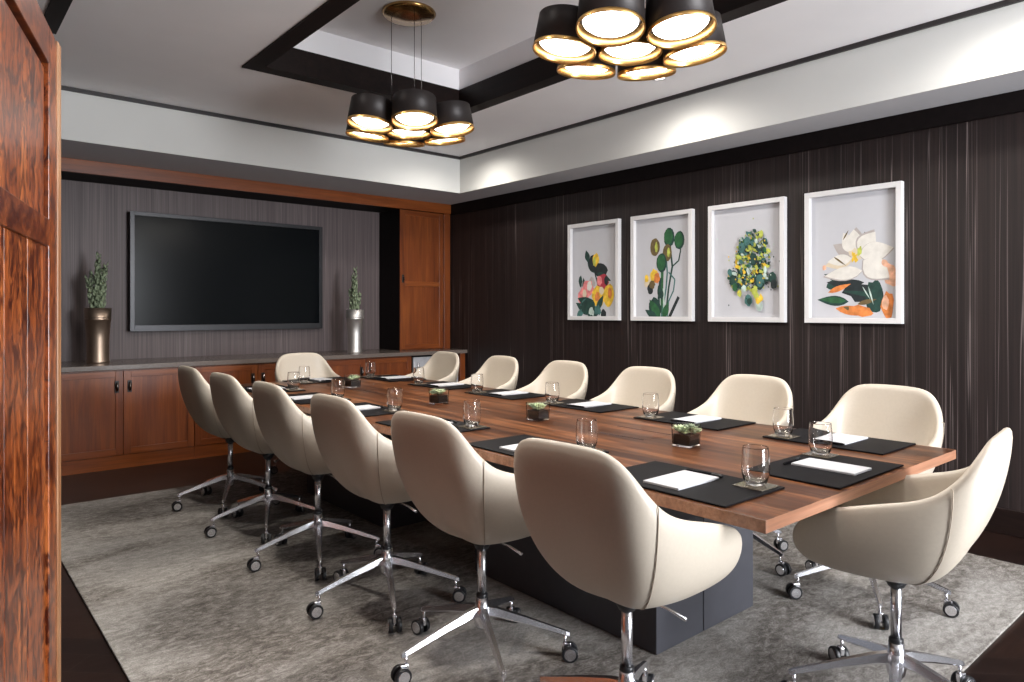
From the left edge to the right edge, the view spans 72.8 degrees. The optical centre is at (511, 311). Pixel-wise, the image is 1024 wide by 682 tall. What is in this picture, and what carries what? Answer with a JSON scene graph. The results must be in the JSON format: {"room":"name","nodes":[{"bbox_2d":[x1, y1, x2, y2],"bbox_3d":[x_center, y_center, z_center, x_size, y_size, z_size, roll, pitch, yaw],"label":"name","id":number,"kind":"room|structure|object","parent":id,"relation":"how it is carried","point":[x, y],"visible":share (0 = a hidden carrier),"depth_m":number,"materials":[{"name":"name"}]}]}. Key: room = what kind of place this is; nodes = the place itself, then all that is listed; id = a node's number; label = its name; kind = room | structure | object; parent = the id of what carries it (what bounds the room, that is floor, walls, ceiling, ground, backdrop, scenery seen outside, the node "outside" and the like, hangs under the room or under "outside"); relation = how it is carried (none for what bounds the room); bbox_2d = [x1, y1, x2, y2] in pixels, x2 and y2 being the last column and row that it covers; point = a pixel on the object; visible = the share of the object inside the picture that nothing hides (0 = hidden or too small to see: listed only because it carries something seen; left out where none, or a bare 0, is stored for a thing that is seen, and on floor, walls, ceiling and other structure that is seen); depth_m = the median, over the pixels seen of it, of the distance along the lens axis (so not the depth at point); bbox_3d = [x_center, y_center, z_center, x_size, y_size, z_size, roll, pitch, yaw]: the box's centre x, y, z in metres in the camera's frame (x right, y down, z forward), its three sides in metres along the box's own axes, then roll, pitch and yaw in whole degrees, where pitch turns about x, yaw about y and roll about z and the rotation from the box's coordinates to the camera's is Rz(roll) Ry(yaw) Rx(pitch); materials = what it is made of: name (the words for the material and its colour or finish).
{"room":"conference room","nodes":[
{"label":"conference room","id":0,"kind":"room"},
{"bbox_2d":[293,0,645,89],"bbox_3d":[0.046,-1.905,3.919,1.751,0.290,3.514,0,0,-40],"label":"ceiling","id":1,"kind":"structure","parent":0,"point":[467,42],"depth_m":5.05,"materials":[{"name":"paint"}]},
{"bbox_2d":[345,1,473,146],"bbox_3d":[-0.687,-1.581,4.638,0.902,0.836,0.820,0,0,-45],"label":"chandelier","id":2,"kind":"object","parent":1,"relation":"hanging from","point":[413,117],"visible":1,"depth_m":4.47,"materials":[{"name":"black metal"}]},
{"bbox_2d":[353,132,381,137],"bbox_3d":[-0.979,-1.212,4.717,0.232,0.042,0.233,0,0,-15],"label":"diffuser","id":3,"kind":"object","parent":2,"relation":"attached to","point":[355,134],"depth_m":4.77,"materials":[{"name":"white"}]},
{"bbox_2d":[352,117,388,127],"bbox_3d":[-0.901,-1.212,4.425,0.232,0.042,0.233,0,0,-15],"label":"diffuser","id":4,"kind":"object","parent":2,"relation":"attached to","point":[357,122],"depth_m":4.43,"materials":[{"name":"white"}]},
{"bbox_2d":[393,129,424,134],"bbox_3d":[-0.687,-1.214,4.638,0.234,0.020,0.234,0,0,-15],"label":"diffuser","id":5,"kind":"object","parent":2,"relation":"attached to","point":[395,131],"depth_m":4.67,"materials":[{"name":"white"}]},
{"bbox_2d":[396,113,432,124],"bbox_3d":[-0.609,-1.212,4.346,0.234,0.042,0.231,0,0,-15],"label":"diffuser","id":6,"kind":"object","parent":2,"relation":"attached to","point":[401,118],"depth_m":4.35,"materials":[{"name":"white"}]},
{"bbox_2d":[435,124,468,132],"bbox_3d":[-0.395,-1.212,4.560,0.232,0.042,0.233,0,0,-15],"label":"diffuser","id":7,"kind":"object","parent":2,"relation":"attached to","point":[439,128],"depth_m":4.57,"materials":[{"name":"white"}]},
{"bbox_2d":[532,0,726,80],"bbox_3d":[0.543,-1.581,3.196,0.902,0.836,0.820,0,0,-5],"label":"chandelier","id":8,"kind":"object","parent":1,"relation":"hanging from","point":[587,40],"visible":1,"depth_m":3.06,"materials":[{"name":"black metal"}]},
{"bbox_2d":[540,39,589,56],"bbox_3d":[0.242,-1.212,3.170,0.232,0.042,0.233,0,0,25],"label":"diffuser","id":9,"kind":"object","parent":8,"relation":"attached to","point":[550,47],"depth_m":3.18,"materials":[{"name":"white"}]},
{"bbox_2d":[565,66,606,73],"bbox_3d":[0.369,-1.212,3.444,0.232,0.042,0.233,0,0,25],"label":"diffuser","id":10,"kind":"object","parent":8,"relation":"attached to","point":[568,69],"depth_m":3.48,"materials":[{"name":"white"}]},
{"bbox_2d":[583,11,638,37],"bbox_3d":[0.415,-1.212,2.923,0.234,0.042,0.231,0,0,25],"label":"diffuser","id":11,"kind":"object","parent":8,"relation":"attached to","point":[606,24],"depth_m":2.92,"materials":[{"name":"white"}]},
{"bbox_2d":[605,43,654,57],"bbox_3d":[0.543,-1.214,3.196,0.234,0.020,0.234,0,0,25],"label":"diffuser","id":12,"kind":"object","parent":8,"relation":"attached to","point":[633,50],"depth_m":3.22,"materials":[{"name":"white"}]},
{"bbox_2d":[627,69,665,74],"bbox_3d":[0.671,-1.212,3.470,0.234,0.042,0.231,0,0,25],"label":"diffuser","id":13,"kind":"object","parent":8,"relation":"attached to","point":[647,71],"depth_m":3.52,"materials":[{"name":"white"}]},
{"bbox_2d":[653,14,708,39],"bbox_3d":[0.716,-1.212,2.949,0.232,0.042,0.233,0,0,25],"label":"diffuser","id":14,"kind":"object","parent":8,"relation":"attached to","point":[689,26],"depth_m":2.95,"materials":[{"name":"white"}]},
{"bbox_2d":[669,44,718,59],"bbox_3d":[0.844,-1.212,3.223,0.232,0.042,0.233,0,0,25],"label":"diffuser","id":15,"kind":"object","parent":8,"relation":"attached to","point":[702,51],"depth_m":3.25,"materials":[{"name":"white"}]},
{"bbox_2d":[37,0,1023,204],"bbox_3d":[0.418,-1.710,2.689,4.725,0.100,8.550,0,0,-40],"label":"ceiling","id":16,"kind":"structure","parent":0,"point":[192,54],"depth_m":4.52,"materials":[{"name":"paint"}]},
{"bbox_2d":[44,0,72,33],"bbox_3d":[-0.342,-1.654,1.286,0.087,0.012,7.400,0,0,-40],"label":"trim","id":17,"kind":"structure","parent":16,"relation":"attached to","point":[56,10],"depth_m":3.83,"materials":[{"name":"brown wood"}]},
{"bbox_2d":[242,0,787,113],"bbox_3d":[0.046,-1.737,3.919,1.841,0.178,3.604,0,0,-40],"label":"trim","id":18,"kind":"structure","parent":16,"relation":"attached to","point":[279,58],"depth_m":4.98,"materials":[{"name":"brown wood"}]},
{"bbox_2d":[61,0,1023,159],"bbox_3d":[0.417,-1.646,2.683,4.717,0.028,8.542,0,0,-40],"label":"trim","id":19,"kind":"structure","parent":16,"relation":"attached to","point":[1003,3],"depth_m":5.29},
{"bbox_2d":[61,451,1023,681],"bbox_3d":[0.182,1.325,3.277,5.330,0.050,9.950,0,0,-40],"label":"floor","id":20,"kind":"structure","parent":0,"point":[86,656],"depth_m":3.56,"materials":[{"name":"brown wood"}]},
{"bbox_2d":[61,366,193,475],"bbox_3d":[-3.435,0.889,6.013,1.116,0.819,0.721,0,0,-40],"label":"base cabinet","id":21,"kind":"object","parent":20,"relation":"on","point":[111,419],"visible":0.79,"depth_m":5.77,"materials":[{"name":"brown wood"}]},
{"bbox_2d":[194,362,276,458],"bbox_3d":[-2.584,0.889,6.739,1.118,0.819,0.721,0,0,-40],"label":"base cabinet","id":22,"kind":"object","parent":20,"relation":"on","point":[206,444],"visible":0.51,"depth_m":6.30,"materials":[{"name":"brown wood"}]},
{"bbox_2d":[326,356,410,376],"bbox_3d":[-1.731,0.889,7.467,1.120,0.819,0.721,0,0,-40],"label":"base cabinet","id":23,"kind":"object","parent":20,"relation":"on","point":[398,365],"visible":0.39,"depth_m":7.31,"materials":[{"name":"brown wood"}]},
{"bbox_2d":[411,355,457,381],"bbox_3d":[-1.057,0.882,8.040,0.645,0.795,0.723,0,0,-40],"label":"refrigerator","id":24,"kind":"object","parent":20,"relation":"on","point":[419,360],"visible":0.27,"depth_m":7.66,"materials":[{"name":"metal"}]},
{"bbox_2d":[458,353,464,381],"bbox_3d":[-0.793,0.890,8.288,0.074,0.820,0.688,0,0,-40],"label":"end panel","id":25,"kind":"object","parent":20,"relation":"on","point":[461,374],"visible":0.2,"depth_m":8.02,"materials":[{"name":"brown wood"}]},
{"bbox_2d":[61,470,1023,681],"bbox_3d":[-0.214,1.295,3.973,3.710,0.010,4.625,0,0,-40],"label":"area rug","id":26,"kind":"object","parent":20,"relation":"on","point":[171,601],"visible":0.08,"depth_m":3.00,"materials":[{"name":"grey carpet"}]},
{"bbox_2d":[171,365,280,516],"bbox_3d":[-1.915,0.819,4.681,0.682,0.937,0.679,0,0,-42],"label":"office chair","id":27,"kind":"object","parent":26,"relation":"on","point":[195,390],"visible":0.54,"depth_m":4.50,"materials":[{"name":"beige leather"}]},
{"bbox_2d":[204,372,326,544],"bbox_3d":[-1.480,0.819,4.167,0.679,0.937,0.682,0,0,-43],"label":"office chair","id":28,"kind":"object","parent":26,"relation":"on","point":[234,407],"visible":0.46,"depth_m":3.97,"materials":[{"name":"beige leather"}]},
{"bbox_2d":[271,353,340,473],"bbox_3d":[-1.643,0.819,5.711,0.679,0.937,0.682,0,0,-40],"label":"office chair","id":29,"kind":"object","parent":26,"relation":"on","point":[291,362],"visible":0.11,"depth_m":5.91,"materials":[{"name":"beige leather"}]},
{"bbox_2d":[247,381,381,580],"bbox_3d":[-1.038,0.819,3.645,0.674,0.937,0.686,0,0,-41],"label":"office chair","id":30,"kind":"object","parent":26,"relation":"on","point":[288,432],"visible":0.65,"depth_m":3.45,"materials":[{"name":"beige leather"}]},
{"bbox_2d":[306,393,466,632],"bbox_3d":[-0.578,0.819,3.112,0.681,0.937,0.681,0,0,-42],"label":"office chair","id":31,"kind":"object","parent":26,"relation":"on","point":[361,459],"visible":0.76,"depth_m":2.91,"materials":[{"name":"beige leather"}]},
{"bbox_2d":[405,351,459,382],"bbox_3d":[-0.804,0.819,5.910,0.681,0.940,0.714,0,0,-40],"label":"office chair","id":32,"kind":"object","parent":26,"relation":"on","point":[443,365],"visible":0.11,"depth_m":6.11,"materials":[{"name":"beige leather"}]},
{"bbox_2d":[391,411,577,681],"bbox_3d":[-0.130,0.819,2.587,0.681,0.937,0.681,0,0,-42],"label":"office chair","id":33,"kind":"object","parent":26,"relation":"on","point":[456,490],"visible":0.85,"depth_m":2.39,"materials":[{"name":"beige leather"}]},
{"bbox_2d":[456,355,518,389],"bbox_3d":[-0.267,0.819,5.334,0.685,0.937,0.674,0,0,-38],"label":"office chair","id":34,"kind":"object","parent":26,"relation":"on","point":[499,372],"visible":0.12,"depth_m":5.50,"materials":[{"name":"beige leather"}]},
{"bbox_2d":[516,360,587,399],"bbox_3d":[0.170,0.819,4.787,0.679,0.937,0.682,0,0,-40],"label":"office chair","id":35,"kind":"object","parent":26,"relation":"on","point":[571,376],"visible":0.13,"depth_m":4.95,"materials":[{"name":"beige leather"}]},
{"bbox_2d":[241,374,955,654],"bbox_3d":[-0.212,0.919,3.978,1.447,0.739,4.411,0,0,-40],"label":"conference table","id":36,"kind":"object","parent":26,"relation":"on","point":[631,441],"visible":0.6,"depth_m":2.93,"materials":[{"name":"brown wood"}]},
{"bbox_2d":[243,384,305,392],"bbox_3d":[-1.719,0.546,4.908,0.330,0.006,0.500,0,0,-40],"label":"desk pad","id":37,"kind":"object","parent":36,"relation":"on","point":[245,387],"visible":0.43,"depth_m":4.82,"materials":[{"name":"black leather"}]},
{"bbox_3d":[-1.519,0.541,4.836,0.100,0.004,0.100,0,0,-40],"label":"coaster","id":38,"kind":"object","parent":37,"relation":"on","visible":0},
{"bbox_2d":[287,372,299,389],"bbox_3d":[-1.519,0.479,4.836,0.086,0.118,0.086,0,0,-40],"label":"drinking glass","id":39,"kind":"object","parent":38,"relation":"on","point":[293,378],"visible":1,"depth_m":4.80,"materials":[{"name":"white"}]},
{"bbox_2d":[282,377,344,383],"bbox_3d":[-1.519,0.546,5.526,0.500,0.006,0.330,0,0,-40],"label":"desk pad","id":40,"kind":"object","parent":36,"relation":"on","point":[313,381],"visible":0.44,"depth_m":5.41,"materials":[{"name":"black leather"}]},
{"bbox_3d":[-1.591,0.541,5.326,0.100,0.004,0.100,0,0,-40],"label":"coaster","id":41,"kind":"object","parent":40,"relation":"on","visible":0},
{"bbox_2d":[299,366,309,381],"bbox_3d":[-1.591,0.479,5.326,0.086,0.118,0.086,0,0,-40],"label":"drinking glass","id":42,"kind":"object","parent":41,"relation":"on","point":[304,371],"visible":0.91,"depth_m":5.29,"materials":[{"name":"clear"}]},
{"bbox_2d":[287,392,350,404],"bbox_3d":[-1.284,0.546,4.399,0.330,0.006,0.500,0,0,-40],"label":"desk pad","id":43,"kind":"object","parent":36,"relation":"on","point":[302,401],"visible":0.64,"depth_m":4.30,"materials":[{"name":"black leather"}]},
{"bbox_3d":[-1.084,0.541,4.326,0.100,0.004,0.100,0,0,-40],"label":"coaster","id":44,"kind":"object","parent":43,"relation":"on","visible":0},
{"bbox_2d":[331,379,344,397],"bbox_3d":[-1.084,0.479,4.326,0.086,0.118,0.086,0,0,-40],"label":"drinking glass","id":45,"kind":"object","parent":44,"relation":"on","point":[337,385],"visible":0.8,"depth_m":4.29,"materials":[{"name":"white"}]},
{"bbox_2d":[344,374,360,387],"bbox_3d":[-1.160,0.504,5.055,0.106,0.090,0.101,0,0,44],"label":"planter","id":46,"kind":"object","parent":36,"relation":"on","point":[351,380],"visible":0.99,"depth_m":5.03,"materials":[{"name":"black"}]},
{"bbox_2d":[353,402,395,416],"bbox_3d":[-0.843,0.546,3.881,0.330,0.006,0.500,0,0,-40],"label":"desk pad","id":47,"kind":"object","parent":36,"relation":"on","point":[371,412],"visible":0.44,"depth_m":3.78,"materials":[{"name":"black leather"}]},
{"bbox_2d":[382,409,406,412],"bbox_3d":[-0.643,0.541,3.808,0.100,0.004,0.100,0,0,-40],"label":"coaster","id":48,"kind":"object","parent":47,"relation":"on","point":[387,410],"visible":0.71,"depth_m":3.79,"materials":[{"name":"stone"}]},
{"bbox_2d":[387,388,402,410],"bbox_3d":[-0.643,0.479,3.808,0.086,0.118,0.086,0,0,-40],"label":"drinking glass","id":49,"kind":"object","parent":48,"relation":"on","point":[394,395],"visible":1,"depth_m":3.77,"materials":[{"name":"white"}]},
{"bbox_2d":[361,375,424,381],"bbox_3d":[-0.983,0.546,5.720,0.330,0.006,0.500,0,0,-40],"label":"desk pad","id":50,"kind":"object","parent":36,"relation":"on","point":[374,378],"visible":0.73,"depth_m":5.62,"materials":[{"name":"black leather"}]},
{"bbox_2d":[375,415,489,432],"bbox_3d":[-0.389,0.546,3.348,0.330,0.006,0.500,0,0,-40],"label":"desk pad","id":51,"kind":"object","parent":36,"relation":"on","point":[387,422],"visible":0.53,"depth_m":3.35,"materials":[{"name":"black leather"}]},
{"bbox_2d":[457,425,486,428],"bbox_3d":[-0.189,0.541,3.276,0.100,0.004,0.100,0,0,-40],"label":"coaster","id":52,"kind":"object","parent":51,"relation":"on","point":[461,426],"visible":0.78,"depth_m":3.26,"materials":[{"name":"stone"}]},
{"bbox_2d":[463,400,480,426],"bbox_3d":[-0.189,0.479,3.276,0.086,0.118,0.086,0,0,-40],"label":"drinking glass","id":53,"kind":"object","parent":52,"relation":"on","point":[471,408],"visible":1,"depth_m":3.24,"materials":[{"name":"clear"}]},
{"bbox_2d":[429,388,448,404],"bbox_3d":[-0.444,0.504,4.145,0.116,0.090,0.103,0,0,44],"label":"planter","id":54,"kind":"object","parent":36,"relation":"on","point":[437,396],"visible":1,"depth_m":4.12,"materials":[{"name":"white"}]},
{"bbox_2d":[408,381,470,389],"bbox_3d":[-0.502,0.546,5.157,0.330,0.006,0.500,0,0,-40],"label":"desk pad","id":55,"kind":"object","parent":36,"relation":"on","point":[436,382],"visible":0.54,"depth_m":5.05,"materials":[{"name":"black leather"}]},
{"bbox_3d":[-0.702,0.541,5.230,0.100,0.004,0.100,0,0,-40],"label":"coaster","id":56,"kind":"object","parent":55,"relation":"on","visible":0},
{"bbox_2d":[413,367,423,383],"bbox_3d":[-0.702,0.479,5.230,0.086,0.118,0.086,0,0,-40],"label":"drinking glass","id":57,"kind":"object","parent":56,"relation":"on","point":[418,372],"visible":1,"depth_m":5.20,"materials":[{"name":"clear"}]},
{"bbox_2d":[464,389,544,399],"bbox_3d":[-0.035,0.546,4.609,0.330,0.006,0.500,0,0,-40],"label":"desk pad","id":58,"kind":"object","parent":36,"relation":"on","point":[526,395],"visible":0.74,"depth_m":4.50,"materials":[{"name":"black leather"}]},
{"bbox_3d":[-0.235,0.541,4.682,0.100,0.004,0.100,0,0,-40],"label":"coaster","id":59,"kind":"object","parent":58,"relation":"on","visible":0},
{"bbox_2d":[471,374,482,391],"bbox_3d":[-0.235,0.479,4.682,0.086,0.118,0.086,0,0,-40],"label":"drinking glass","id":60,"kind":"object","parent":59,"relation":"on","point":[476,379],"visible":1,"depth_m":4.65,"materials":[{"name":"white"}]},
{"bbox_2d":[526,401,549,421],"bbox_3d":[0.123,0.504,3.532,0.101,0.090,0.111,0,0,44],"label":"planter","id":61,"kind":"object","parent":36,"relation":"on","point":[538,411],"visible":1,"depth_m":3.50,"materials":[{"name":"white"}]},
{"bbox_2d":[469,434,608,455],"bbox_3d":[0.091,0.546,2.785,0.330,0.006,0.500,0,0,-40],"label":"desk pad","id":62,"kind":"object","parent":36,"relation":"on","point":[493,445],"visible":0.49,"depth_m":2.86,"materials":[{"name":"black leather"}]},
{"bbox_3d":[0.291,0.541,2.713,0.100,0.004,0.100,0,0,-40],"label":"coaster","id":63,"kind":"object","parent":62,"relation":"on","visible":0},
{"bbox_2d":[576,418,597,448],"bbox_3d":[0.291,0.479,2.713,0.086,0.118,0.086,0,0,-40],"label":"drinking glass","id":64,"kind":"object","parent":63,"relation":"on","point":[586,428],"visible":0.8,"depth_m":2.68,"materials":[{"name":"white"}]},
{"bbox_2d":[550,399,638,412],"bbox_3d":[0.438,0.546,4.054,0.330,0.006,0.500,0,0,-40],"label":"desk pad","id":65,"kind":"object","parent":36,"relation":"on","point":[612,407],"visible":0.7,"depth_m":3.94,"materials":[{"name":"black leather"}]},
{"bbox_3d":[0.238,0.541,4.126,0.100,0.004,0.100,0,0,-40],"label":"coaster","id":66,"kind":"object","parent":65,"relation":"on","visible":0},
{"bbox_2d":[545,382,558,402],"bbox_3d":[0.238,0.479,4.126,0.086,0.118,0.086,0,0,-40],"label":"drinking glass","id":67,"kind":"object","parent":66,"relation":"on","point":[551,388],"visible":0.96,"depth_m":4.09,"materials":[{"name":"clear"}]},
{"bbox_2d":[671,422,702,448],"bbox_3d":[0.707,0.503,2.837,0.115,0.092,0.106,0,0,44],"label":"planter","id":68,"kind":"object","parent":36,"relation":"on","point":[684,434],"visible":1,"depth_m":2.81,"materials":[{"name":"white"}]},
{"bbox_2d":[633,411,755,430],"bbox_3d":[0.912,0.546,3.498,0.330,0.006,0.500,0,0,-40],"label":"desk pad","id":69,"kind":"object","parent":36,"relation":"on","point":[724,423],"visible":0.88,"depth_m":3.44,"materials":[{"name":"black leather"}]},
{"bbox_2d":[637,415,663,418],"bbox_3d":[0.712,0.541,3.571,0.100,0.004,0.100,0,0,-40],"label":"coaster","id":70,"kind":"object","parent":69,"relation":"on","point":[643,416],"visible":0.78,"depth_m":3.54,"materials":[{"name":"stone"}]},
{"bbox_2d":[642,393,658,416],"bbox_3d":[0.712,0.479,3.571,0.086,0.118,0.086,0,0,-40],"label":"drinking glass","id":71,"kind":"object","parent":70,"relation":"on","point":[650,401],"visible":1,"depth_m":3.54,"materials":[{"name":"clear"}]},
{"bbox_2d":[675,415,721,422],"bbox_3d":[0.933,0.539,3.497,0.220,0.007,0.135,0,0,-40],"label":"notepad","id":72,"kind":"object","parent":69,"relation":"on","point":[696,418],"visible":0.91,"depth_m":3.49,"materials":[{"name":"white paper"}]},
{"bbox_2d":[625,461,784,507],"bbox_3d":[0.559,0.546,2.237,0.330,0.006,0.500,0,0,-40],"label":"desk pad","id":73,"kind":"object","parent":36,"relation":"on","point":[721,492],"visible":0.73,"depth_m":2.13,"materials":[{"name":"black leather"}]},
{"bbox_2d":[643,470,718,490],"bbox_3d":[0.544,0.539,2.231,0.220,0.007,0.135,0,0,-41],"label":"notepad","id":74,"kind":"object","parent":73,"relation":"on","point":[683,479],"visible":1,"depth_m":2.22,"materials":[{"name":"white paper"}]},
{"bbox_2d":[733,481,778,491],"bbox_3d":[0.759,0.541,2.165,0.100,0.004,0.100,0,0,-40],"label":"coaster","id":75,"kind":"object","parent":73,"relation":"on","point":[743,484],"visible":0.74,"depth_m":2.14,"materials":[{"name":"stone"}]},
{"bbox_2d":[741,444,769,486],"bbox_3d":[0.759,0.479,2.165,0.086,0.118,0.086,0,0,-40],"label":"drinking glass","id":76,"kind":"object","parent":75,"relation":"on","point":[755,459],"visible":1,"depth_m":2.13,"materials":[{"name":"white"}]},
{"bbox_2d":[770,454,903,488],"bbox_3d":[1.095,0.546,2.430,0.500,0.006,0.330,0,0,-40],"label":"desk pad","id":77,"kind":"object","parent":36,"relation":"on","point":[829,479],"visible":0.59,"depth_m":2.35,"materials":[{"name":"black leather"}]},
{"bbox_2d":[801,451,838,458],"bbox_3d":[1.167,0.541,2.630,0.100,0.004,0.100,0,0,-40],"label":"coaster","id":78,"kind":"object","parent":77,"relation":"on","point":[830,455],"visible":0.74,"depth_m":2.60,"materials":[{"name":"stone"}]},
{"bbox_2d":[808,421,832,454],"bbox_3d":[1.167,0.479,2.630,0.086,0.118,0.086,0,0,-40],"label":"drinking glass","id":79,"kind":"object","parent":78,"relation":"on","point":[820,435],"visible":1,"depth_m":2.60,"materials":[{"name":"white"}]},
{"bbox_2d":[791,458,871,475],"bbox_3d":[1.113,0.539,2.426,0.135,0.007,0.220,0,0,-40],"label":"notepad","id":80,"kind":"object","parent":77,"relation":"on","point":[819,464],"visible":1,"depth_m":2.41,"materials":[{"name":"white paper"}]},
{"bbox_2d":[762,428,915,454],"bbox_3d":[1.379,0.546,2.950,0.330,0.006,0.500,0,0,-40],"label":"desk pad","id":81,"kind":"object","parent":36,"relation":"on","point":[877,446],"visible":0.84,"depth_m":2.84,"materials":[{"name":"black leather"}]},
{"bbox_2d":[767,434,799,438],"bbox_3d":[1.179,0.541,3.023,0.100,0.004,0.100,0,0,-40],"label":"coaster","id":82,"kind":"object","parent":81,"relation":"on","point":[771,435],"visible":0.76,"depth_m":3.00,"materials":[{"name":"stone"}]},
{"bbox_2d":[773,407,793,436],"bbox_3d":[1.179,0.479,3.023,0.086,0.118,0.086,0,0,-40],"label":"drinking glass","id":83,"kind":"object","parent":82,"relation":"on","point":[783,421],"visible":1,"depth_m":2.99,"materials":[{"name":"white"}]},
{"bbox_2d":[833,433,867,444],"bbox_3d":[1.397,0.539,2.953,0.220,0.007,0.135,0,0,-41],"label":"notepad","id":84,"kind":"object","parent":81,"relation":"on","point":[846,439],"visible":0.71,"depth_m":2.94,"materials":[{"name":"white paper"}]},
{"bbox_2d":[514,438,741,681],"bbox_3d":[0.321,0.819,2.059,0.682,0.937,0.679,0,0,-43],"label":"office chair","id":85,"kind":"object","parent":26,"relation":"on","point":[586,514],"visible":1,"depth_m":1.85,"materials":[{"name":"beige leather"}]},
{"bbox_2d":[590,366,675,411],"bbox_3d":[0.674,0.819,4.250,0.669,0.937,0.688,0,0,-42],"label":"office chair","id":86,"kind":"object","parent":26,"relation":"on","point":[629,387],"visible":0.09,"depth_m":4.43,"materials":[{"name":"beige leather"}]},
{"bbox_2d":[688,374,792,575],"bbox_3d":[1.147,0.819,3.650,0.686,0.937,0.674,0,0,-40],"label":"office chair","id":87,"kind":"object","parent":26,"relation":"on","point":[745,397],"visible":0.2,"depth_m":3.82,"materials":[{"name":"beige leather"}]},
{"bbox_2d":[785,384,959,629],"bbox_3d":[1.616,0.819,3.145,0.669,0.937,0.688,0,0,-40],"label":"office chair","id":88,"kind":"object","parent":26,"relation":"on","point":[881,411],"visible":0.26,"depth_m":3.25,"materials":[{"name":"beige leather"}]},
{"bbox_2d":[780,427,1012,681],"bbox_3d":[1.240,0.819,2.212,0.674,0.937,0.685,0,0,43],"label":"office chair","id":89,"kind":"object","parent":26,"relation":"on","point":[915,529],"visible":0.97,"depth_m":2.06,"materials":[{"name":"beige leather"}]},
{"bbox_3d":[-4.249,0.890,5.320,1.018,0.819,0.721,0,0,-40],"label":"base cabinet","id":90,"kind":"object","parent":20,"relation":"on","visible":0},
{"bbox_2d":[61,348,466,372],"bbox_3d":[-2.713,0.458,6.676,5.115,0.040,0.779,0,0,-40],"label":"countertop","id":91,"kind":"structure","parent":90,"relation":"on","point":[140,363],"depth_m":6.40,"materials":[{"name":"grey stone"}]},
{"bbox_2d":[84,252,111,363],"bbox_3d":[-3.554,-0.042,5.966,0.206,0.961,0.206,0,0,-19],"label":"potted plant","id":92,"kind":"object","parent":91,"relation":"on","point":[97,318],"visible":1,"depth_m":5.92,"materials":[{"name":"green plant"}]},
{"bbox_2d":[346,267,363,352],"bbox_3d":[-1.675,-0.028,7.413,0.186,0.931,0.186,0,0,-1],"label":"potted plant","id":93,"kind":"object","parent":91,"relation":"on","point":[354,316],"visible":1,"depth_m":7.36,"materials":[{"name":"green plant"}]},
{"bbox_2d":[379,209,449,350],"bbox_3d":[-1.139,-0.360,8.224,0.712,1.595,0.504,0,0,-40],"label":"cabinet","id":94,"kind":"object","parent":91,"relation":"on","point":[414,246],"visible":1,"depth_m":8.03,"materials":[{"name":"brown wood"}]},
{"bbox_2d":[429,112,1023,511],"bbox_3d":[2.172,-0.400,4.974,0.100,3.400,9.750,0,0,-40],"label":"wall","id":95,"kind":"structure","parent":0,"point":[960,340],"depth_m":4.93,"materials":[{"name":"brown wood"}]},
{"bbox_2d":[61,157,450,213],"bbox_3d":[-2.675,-1.215,6.604,5.100,0.112,0.032,0,0,-40],"label":"trim","id":96,"kind":"structure","parent":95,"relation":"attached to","point":[67,164],"depth_m":6.63,"materials":[{"name":"brown wood"}]},
{"bbox_2d":[568,218,620,319],"bbox_3d":[0.764,-0.381,6.513,0.044,0.918,0.643,0,0,-40],"label":"picture frame","id":97,"kind":"object","parent":95,"relation":"attached to","point":[594,248],"visible":1,"depth_m":6.52,"materials":[{"name":"white paint"}]},
{"bbox_2d":[630,209,694,320],"bbox_3d":[1.272,-0.381,5.916,0.044,0.918,0.643,0,0,-40],"label":"picture frame","id":98,"kind":"object","parent":95,"relation":"attached to","point":[662,245],"visible":1,"depth_m":5.91,"materials":[{"name":"white paint"}]},
{"bbox_2d":[450,89,1023,214],"bbox_3d":[2.280,-1.211,4.747,0.030,0.122,9.265,0,0,-40],"label":"trim","id":99,"kind":"structure","parent":95,"relation":"attached to","point":[1010,102],"depth_m":5.06,"materials":[{"name":"black wood"}]},
{"bbox_2d":[708,196,786,321],"bbox_3d":[1.787,-0.381,5.313,0.044,0.918,0.643,0,0,-40],"label":"picture frame","id":100,"kind":"object","parent":95,"relation":"attached to","point":[747,240],"visible":1,"depth_m":5.30,"materials":[{"name":"white paint"}]},
{"bbox_2d":[804,181,903,323],"bbox_3d":[2.302,-0.381,4.709,0.044,0.918,0.643,0,0,-40],"label":"picture frame","id":101,"kind":"object","parent":95,"relation":"attached to","point":[854,236],"visible":1,"depth_m":4.70,"materials":[{"name":"white paint"}]},
{"bbox_2d":[984,507,1023,538],"bbox_3d":[2.384,1.226,4.635,0.018,0.149,8.960,0,0,-40],"label":"baseboard","id":102,"kind":"structure","parent":95,"relation":"attached to","point":[1008,522],"depth_m":4.04,"materials":[{"name":"brown wood"}]},
{"bbox_3d":[-1.065,-0.180,0.971,0.240,2.960,0.140,0,0,-40],"label":"wall","id":103,"kind":"structure","parent":0,"visible":0},
{"bbox_2d":[0,0,60,681],"bbox_3d":[-1.151,0.254,1.599,0.051,2.092,1.035,0,0,-25],"label":"door","id":104,"kind":"structure","parent":103,"relation":"in","point":[30,54],"depth_m":1.71,"materials":[{"name":"brown wood"}]},
{"bbox_3d":[-3.013,-0.400,7.024,5.130,3.400,0.100,0,0,-40],"label":"wall","id":105,"kind":"structure","parent":0,"visible":0},
{"bbox_2d":[61,179,378,361],"bbox_3d":[-3.247,-0.430,6.746,4.414,1.740,0.020,0,0,-40],"label":"panel","id":106,"kind":"object","parent":105,"relation":"attached to","point":[94,216],"visible":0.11,"depth_m":6.78,"materials":[{"name":"grey wood"}]},
{"bbox_2d":[128,211,322,331],"bbox_3d":[-2.821,-0.372,7.030,1.885,1.111,0.099,0,0,-40],"label":"television","id":107,"kind":"object","parent":106,"relation":"attached to","point":[186,273],"visible":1,"depth_m":6.91,"materials":[{"name":"black glass"}]},
{"bbox_2d":[61,171,396,212],"bbox_3d":[-3.093,-1.173,6.566,4.414,0.015,0.453,0,0,-40],"label":"trim","id":108,"kind":"structure","parent":105,"relation":"attached to","point":[72,176],"depth_m":6.73,"materials":[{"name":"black wood"}]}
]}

